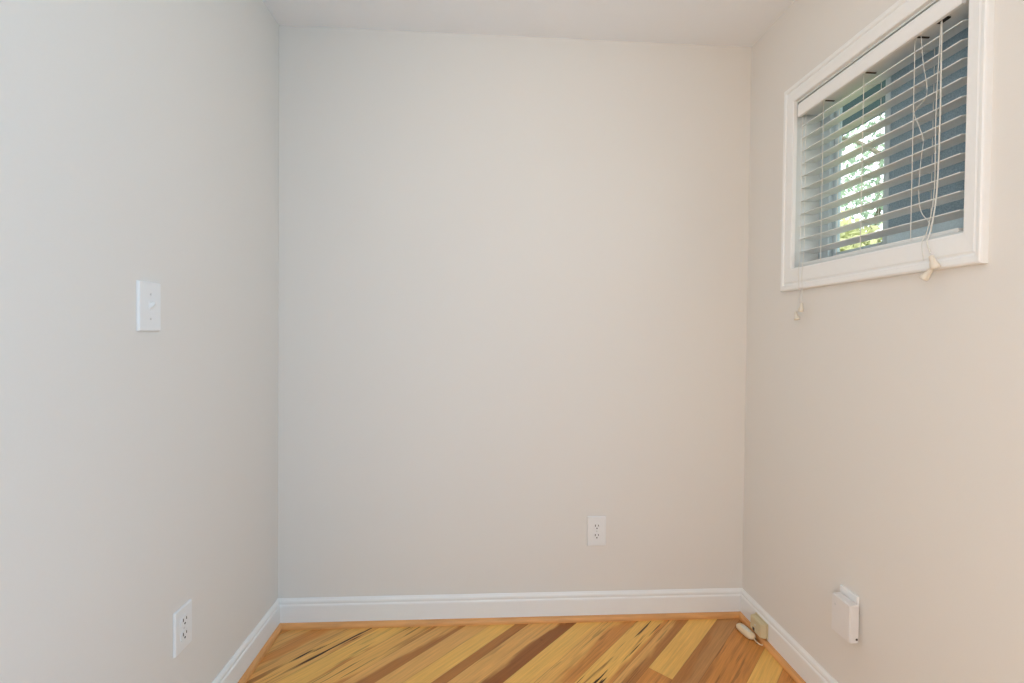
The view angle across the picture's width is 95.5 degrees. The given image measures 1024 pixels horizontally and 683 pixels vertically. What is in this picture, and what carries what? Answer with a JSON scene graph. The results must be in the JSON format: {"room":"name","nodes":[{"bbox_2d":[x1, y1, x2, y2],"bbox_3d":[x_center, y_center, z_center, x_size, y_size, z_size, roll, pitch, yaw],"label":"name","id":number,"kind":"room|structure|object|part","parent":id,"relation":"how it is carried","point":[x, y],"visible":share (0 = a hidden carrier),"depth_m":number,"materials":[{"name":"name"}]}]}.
{"room":"empty room","nodes":[
{"label":"empty room","id":0,"kind":"room"},
{"bbox_2d":[0,0,278,682],"bbox_3d":[-0.858,-0.013,-0.601,0.140,2.588,5.180,1,1,-3],"label":"wall","id":1,"kind":"structure","parent":0,"point":[139,139],"depth_m":1.09,"materials":[{"name":"beige paint"}]},
{"bbox_2d":[136,280,160,330],"bbox_3d":[-0.878,-0.085,1.133,0.019,0.121,0.075,1,1,-3],"label":"light switch","id":2,"kind":"object","parent":1,"relation":"attached to","point":[148,294],"visible":1,"depth_m":1.13,"materials":[{"name":"white plastic"}]},
{"bbox_2d":[173,599,191,658],"bbox_3d":[-0.898,0.783,1.271,0.009,0.120,0.072,1,1,-3],"label":"wall outlet","id":3,"kind":"object","parent":1,"relation":"attached to","point":[182,618],"visible":1,"depth_m":1.26,"materials":[{"name":"white plastic"}]},
{"bbox_2d":[180,628,188,641],"bbox_3d":[-0.896,0.802,1.272,0.003,0.028,0.033,1,1,-3],"label":"receptacle","id":4,"kind":"object","parent":3,"relation":"attached to","point":[184,632],"depth_m":1.27,"materials":[{"name":"white plastic"}]},
{"bbox_2d":[180,614,188,627],"bbox_3d":[-0.895,0.763,1.271,0.003,0.028,0.033,1,1,-3],"label":"receptacle","id":5,"kind":"object","parent":3,"relation":"attached to","point":[184,618],"depth_m":1.27,"materials":[{"name":"white plastic"}]},
{"bbox_2d":[212,599,279,682],"bbox_3d":[-0.792,1.125,-0.579,0.013,0.112,4.900,1,1,-3],"label":"baseboard","id":6,"kind":"structure","parent":1,"relation":"attached to","point":[244,656],"depth_m":1.63,"materials":[{"name":"white paint"}]},
{"bbox_2d":[238,624,281,682],"bbox_3d":[-0.777,1.172,-0.584,0.017,0.019,4.887,1,1,-3],"label":"trim","id":7,"kind":"structure","parent":1,"relation":"attached to","point":[278,630],"depth_m":1.68,"materials":[{"name":"brown wood"}]},
{"bbox_2d":[278,25,751,597],"bbox_3d":[0.096,-0.044,1.978,2.061,2.588,0.140,1,1,-3],"label":"wall","id":8,"kind":"structure","parent":0,"point":[513,270],"depth_m":1.90,"materials":[{"name":"beige paint"}]},
{"bbox_2d":[278,588,741,622],"bbox_3d":[0.019,1.095,1.916,1.921,0.112,0.013,1,1,-3],"label":"baseboard","id":9,"kind":"structure","parent":8,"relation":"attached to","point":[535,604],"depth_m":1.91,"materials":[{"name":"white paint"}]},
{"bbox_2d":[280,611,739,629],"bbox_3d":[0.020,1.141,1.901,1.895,0.019,0.017,1,1,-3],"label":"trim","id":10,"kind":"structure","parent":8,"relation":"attached to","point":[698,615],"depth_m":1.90,"materials":[{"name":"brown wood"}]},
{"bbox_2d":[587,516,605,545],"bbox_3d":[0.352,0.788,1.932,0.079,0.123,0.009,1,1,-3],"label":"wall outlet","id":11,"kind":"object","parent":8,"relation":"attached to","point":[596,525],"visible":1,"depth_m":1.93,"materials":[{"name":"white plastic"}]},
{"bbox_2d":[593,533,600,538],"bbox_3d":[0.352,0.807,1.929,0.033,0.028,0.003,1,1,-3],"label":"receptacle","id":12,"kind":"object","parent":11,"relation":"attached to","point":[595,535],"depth_m":1.93,"materials":[{"name":"white plastic"}]},
{"bbox_2d":[593,523,600,529],"bbox_3d":[0.352,0.768,1.929,0.033,0.028,0.003,1,1,-3],"label":"receptacle","id":13,"kind":"object","parent":11,"relation":"attached to","point":[596,526],"depth_m":1.93,"materials":[{"name":"white plastic"}]},
{"bbox_2d":[247,618,795,682],"bbox_3d":[0.159,1.240,-0.522,1.921,0.100,4.900,1,1,-3],"label":"floor","id":14,"kind":"structure","parent":0,"point":[699,650],"depth_m":1.71,"materials":[{"name":"brown wood"}]},
{"bbox_2d":[736,623,762,645],"bbox_3d":[0.934,1.142,1.829,0.046,0.037,0.120,0,1,-20],"label":"coupler","id":15,"kind":"object","parent":14,"relation":"on","point":[742,628],"visible":0.95,"depth_m":1.82,"materials":[{"name":"beige plastic"}]},
{"bbox_2d":[263,0,794,46],"bbox_3d":[0.183,-1.248,-0.560,1.921,0.100,4.900,1,1,-3],"label":"ceiling","id":16,"kind":"structure","parent":0,"point":[739,23],"depth_m":1.77,"materials":[{"name":"white paint"}]},
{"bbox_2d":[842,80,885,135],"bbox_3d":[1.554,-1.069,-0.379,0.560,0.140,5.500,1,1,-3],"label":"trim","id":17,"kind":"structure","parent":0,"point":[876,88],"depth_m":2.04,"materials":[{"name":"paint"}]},
{"bbox_2d":[742,0,1023,682],"bbox_3d":[1.204,0.006,-0.552,0.140,2.588,5.040,1,1,-3],"label":"wall","id":18,"kind":"structure","parent":0,"point":[884,456],"depth_m":1.27,"materials":[{"name":"beige paint"}]},
{"bbox_2d":[750,612,767,639],"bbox_3d":[0.960,1.108,1.811,0.030,0.061,0.080,1,1,-3],"label":"phone jack","id":19,"kind":"object","parent":18,"relation":"attached to","point":[760,627],"visible":1,"depth_m":1.79,"materials":[{"name":"beige plastic"}]},
{"bbox_2d":[739,611,805,682],"bbox_3d":[1.097,1.189,-0.475,0.017,0.019,4.887,1,1,-3],"label":"trim","id":20,"kind":"structure","parent":18,"relation":"attached to","point":[795,676],"depth_m":1.70,"materials":[{"name":"brown wood"}]},
{"bbox_2d":[741,588,837,682],"bbox_3d":[1.112,1.142,-0.469,0.013,0.112,4.900,1,1,-3],"label":"baseboard","id":21,"kind":"structure","parent":18,"relation":"attached to","point":[798,658],"depth_m":1.65,"materials":[{"name":"white paint"}]},
{"bbox_2d":[840,584,858,604],"bbox_3d":[1.010,0.806,1.396,0.009,0.121,0.069,1,1,-3],"label":"wall outlet","id":22,"kind":"object","parent":18,"relation":"attached to","point":[848,593],"visible":0.21,"depth_m":1.39,"materials":[{"name":"white plastic"}]},
{"bbox_2d":[831,592,858,643],"bbox_3d":[0.990,0.821,1.384,0.031,0.112,0.073,1,1,-3],"label":"plug","id":23,"kind":"object","parent":22,"relation":"attached to","point":[845,612],"visible":1,"depth_m":1.37,"materials":[{"name":"white plastic"}]},
{"bbox_2d":[780,0,994,291],"bbox_3d":[1.088,-0.541,1.364,0.159,0.728,0.694,1,1,-3],"label":"window","id":24,"kind":"structure","parent":18,"relation":"in","point":[968,247],"depth_m":1.29,"materials":[{"name":"white paint"}]},
{"bbox_3d":[1.145,-0.549,1.372,0.045,0.582,0.605,0,1,-3],"label":"frame","id":25,"kind":"part","parent":24,"relation":"part of","materials":[{"name":"plastic"}]},
{"bbox_3d":[1.138,-0.556,1.515,0.017,0.558,0.223,0,1,-3],"label":"sash","id":26,"kind":"part","parent":24,"relation":"part of","materials":[{"name":"plastic"}]},
{"bbox_2d":[794,0,968,319],"bbox_3d":[1.043,-0.452,1.375,0.118,0.767,0.584,1,1,-3],"label":"window blind","id":27,"kind":"object","parent":24,"relation":"attached to","point":[944,19],"visible":0.95,"depth_m":1.30,"materials":[{"name":"white plastic"}]},
{"bbox_3d":[1.005,-0.445,1.609,0.017,0.712,0.075,1,1,38],"label":"lift cord","id":28,"kind":"part","parent":27,"relation":"part of","materials":[{"name":"white fabric"}]},
{"bbox_3d":[1.064,-0.536,1.557,0.057,0.528,0.006,0,1,-3],"label":"ladder cord","id":29,"kind":"part","parent":27,"relation":"part of","materials":[{"name":"white fabric"}]},
{"bbox_3d":[1.073,-0.533,1.393,0.057,0.528,0.006,0,1,-3],"label":"ladder cord","id":30,"kind":"part","parent":27,"relation":"part of","materials":[{"name":"white fabric"}]},
{"bbox_3d":[1.071,-0.270,1.390,0.052,0.012,0.564,0,1,-3],"label":"rail","id":31,"kind":"part","parent":27,"relation":"part of","materials":[{"name":"white plastic"}]},
{"bbox_3d":[1.083,-0.531,1.228,0.057,0.528,0.006,0,1,-3],"label":"ladder cord","id":32,"kind":"part","parent":27,"relation":"part of","materials":[{"name":"white fabric"}]},
{"bbox_3d":[1.054,-0.535,1.190,0.002,0.519,0.057,1,1,-3],"label":"lift cord","id":33,"kind":"part","parent":27,"relation":"part of","materials":[{"name":"white fabric"}]},
{"bbox_3d":[1.032,-0.496,1.143,0.062,0.596,0.023,0,1,-34],"label":"lift cord","id":34,"kind":"part","parent":27,"relation":"part of","materials":[{"name":"white fabric"}]},
{"bbox_3d":[1.147,-0.551,1.254,0.016,0.558,0.322,0,1,-3],"label":"sash","id":35,"kind":"part","parent":24,"relation":"part of","materials":[{"name":"plastic"}]},
{"bbox_3d":[1.145,-0.310,1.256,0.013,0.056,0.290,0,1,-3],"label":"rail","id":36,"kind":"part","parent":24,"relation":"part of","materials":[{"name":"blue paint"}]},
{"label":"outside","id":37,"kind":"structure","parent":0,"visible":0},
{"bbox_3d":[15.061,1.572,9.909,28.760,0.200,42.000,1,1,-3],"label":"ground","id":38,"kind":"structure","parent":37,"visible":0},
{"bbox_2d":[840,207,882,251],"bbox_3d":[3.018,0.154,3.905,1.722,2.615,1.406,1,1,15],"label":"leafy tree","id":39,"kind":"object","parent":38,"relation":"on","point":[856,232],"visible":0.02,"depth_m":3.80,"materials":[{"name":"green plant"}]},
{"bbox_2d":[840,114,884,240],"bbox_3d":[6.672,-2.431,7.769,5.329,7.716,5.345,1,1,-3],"label":"leafy tree","id":40,"kind":"object","parent":38,"relation":"on","point":[858,143],"visible":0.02,"depth_m":7.95,"materials":[{"name":"green plant"}]}
]}

